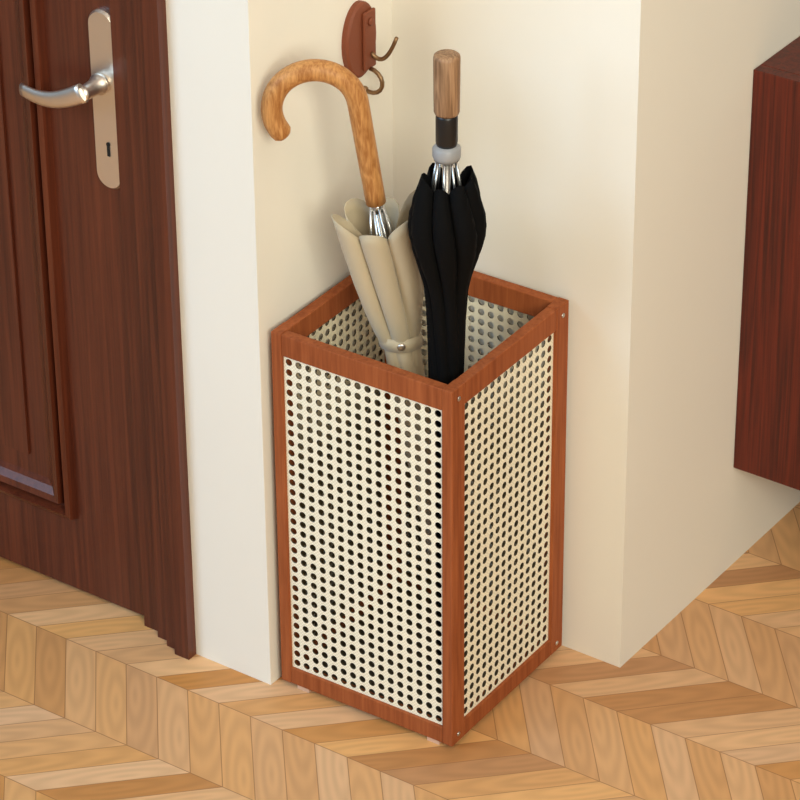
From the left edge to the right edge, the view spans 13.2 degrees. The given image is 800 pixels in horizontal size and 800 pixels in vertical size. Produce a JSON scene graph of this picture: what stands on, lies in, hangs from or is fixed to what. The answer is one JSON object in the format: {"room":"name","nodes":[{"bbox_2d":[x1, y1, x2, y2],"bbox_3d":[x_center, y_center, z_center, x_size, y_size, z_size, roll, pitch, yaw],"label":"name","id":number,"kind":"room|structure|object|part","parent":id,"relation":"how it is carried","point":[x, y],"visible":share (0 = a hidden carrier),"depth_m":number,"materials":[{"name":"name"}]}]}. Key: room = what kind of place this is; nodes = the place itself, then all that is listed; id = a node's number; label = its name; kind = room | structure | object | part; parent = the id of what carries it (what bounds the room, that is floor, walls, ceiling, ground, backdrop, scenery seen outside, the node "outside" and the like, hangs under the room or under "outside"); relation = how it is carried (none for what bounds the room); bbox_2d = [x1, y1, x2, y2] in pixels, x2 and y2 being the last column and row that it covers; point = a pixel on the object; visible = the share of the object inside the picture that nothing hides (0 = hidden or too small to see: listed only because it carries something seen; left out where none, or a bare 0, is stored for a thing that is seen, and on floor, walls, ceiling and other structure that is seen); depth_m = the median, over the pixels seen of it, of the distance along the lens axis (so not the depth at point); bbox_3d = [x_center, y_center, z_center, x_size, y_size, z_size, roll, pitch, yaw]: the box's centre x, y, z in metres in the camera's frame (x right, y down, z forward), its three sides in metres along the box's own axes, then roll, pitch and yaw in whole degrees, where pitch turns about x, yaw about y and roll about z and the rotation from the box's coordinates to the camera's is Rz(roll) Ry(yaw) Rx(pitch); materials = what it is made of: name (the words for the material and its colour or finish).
{"room":"entrance hallway","nodes":[
{"label":"entrance hallway","id":0,"kind":"room"},
{"bbox_2d":[166,0,392,684],"bbox_3d":[-1.327,-1.330,4.504,3.000,2.800,0.282,20,37,29],"label":"wall","id":1,"kind":"structure","parent":0,"point":[258,243],"depth_m":4.14,"materials":[{"name":"paint"}]},
{"bbox_2d":[0,0,195,659],"bbox_3d":[-0.694,-0.765,4.197,1.090,2.145,0.150,20,37,29],"label":"door","id":2,"kind":"structure","parent":1,"relation":"in","point":[94,488],"depth_m":4.31,"materials":[{"name":"brown wood"}]},
{"bbox_3d":[-0.705,-0.706,4.201,0.663,1.799,0.015,20,37,29],"label":"raised panel","id":3,"kind":"part","parent":2,"relation":"part of","materials":[{"name":"brown wood"}]},
{"bbox_3d":[-0.400,-0.363,4.136,0.130,0.238,0.053,20,37,29],"label":"lever handle","id":4,"kind":"part","parent":2,"relation":"part of","materials":[{"name":"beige metal"}]},
{"bbox_3d":[-0.694,-0.727,4.219,0.900,2.044,0.042,20,37,29],"label":"panel","id":5,"kind":"part","parent":2,"relation":"part of","materials":[{"name":"brown wood"}]},
{"bbox_3d":[-0.689,-0.768,4.202,1.090,2.145,0.136,20,37,29],"label":"casing","id":6,"kind":"part","parent":2,"relation":"part of","materials":[{"name":"brown wood"}]},
{"bbox_2d":[341,0,397,94],"bbox_3d":[-0.033,-0.414,4.109,0.050,0.124,0.062,20,37,29],"label":"wall hook","id":7,"kind":"object","parent":1,"relation":"attached to","point":[358,45],"visible":0.94,"depth_m":4.10,"materials":[{"name":"brown wood"}]},
{"bbox_3d":[-0.049,-0.430,4.112,0.010,0.098,0.062,20,37,29],"label":"plate","id":8,"kind":"part","parent":7,"relation":"part of","materials":[{"name":"brown wood"}]},
{"bbox_3d":[-0.037,-0.431,4.117,0.004,0.076,0.024,20,37,29],"label":"strap plate","id":9,"kind":"part","parent":7,"relation":"part of","materials":[{"name":"brown"}]},
{"bbox_2d":[0,502,799,799],"bbox_3d":[0.043,0.481,4.203,6.968,0.001,8.339,20,37,29],"label":"floor","id":10,"kind":"structure","parent":0,"point":[95,705],"depth_m":4.33,"materials":[{"name":"brown wood"}]},
{"bbox_2d":[271,271,568,746],"bbox_3d":[0.027,0.121,4.292,0.263,0.522,0.260,19,36,29],"label":"umbrella stand","id":11,"kind":"object","parent":10,"relation":"on","point":[378,657],"visible":0.95,"depth_m":4.23,"materials":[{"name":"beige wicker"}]},
{"bbox_2d":[261,59,431,563],"bbox_3d":[-0.042,-0.026,4.161,0.230,0.862,0.088,1,31,3],"label":"umbrella","id":12,"kind":"object","parent":11,"relation":"in","point":[374,240],"visible":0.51,"depth_m":4.04,"materials":[{"name":"beige fabric"}]},
{"bbox_3d":[-0.089,-0.309,3.982,0.119,0.191,0.097,19,36,29],"label":"crook handle","id":13,"kind":"part","parent":12,"relation":"part of","materials":[{"name":"brown wood"}]},
{"bbox_2d":[408,49,486,692],"bbox_3d":[0.056,-0.006,4.097,0.090,0.894,0.086,7,32,12],"label":"umbrella","id":14,"kind":"object","parent":11,"relation":"in","point":[447,224],"visible":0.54,"depth_m":3.95,"materials":[{"name":"black fabric"}]},
{"bbox_3d":[0.053,-0.357,3.884,0.031,0.074,0.031,19,36,29],"label":"straight handle","id":15,"kind":"part","parent":14,"relation":"part of","materials":[{"name":"brown wood"}]},
{"bbox_2d":[391,0,734,666],"bbox_3d":[-1.040,-1.388,4.593,3.349,2.800,0.220,20,37,29],"label":"wall","id":16,"kind":"structure","parent":0,"point":[593,134],"depth_m":4.18,"materials":[{"name":"paint"}]},
{"bbox_2d":[707,0,799,586],"bbox_3d":[1.285,-1.708,5.084,0.200,2.800,3.398,20,37,29],"label":"wall","id":17,"kind":"structure","parent":0,"point":[745,506],"depth_m":4.38,"materials":[{"name":"paint"}]},
{"bbox_2d":[733,36,799,489],"bbox_3d":[0.890,-0.296,4.600,0.450,0.580,0.944,20,37,29],"label":"upper cabinet","id":18,"kind":"object","parent":17,"relation":"attached to","point":[767,429],"visible":1,"depth_m":4.36,"materials":[{"name":"brown wood"}]}
]}

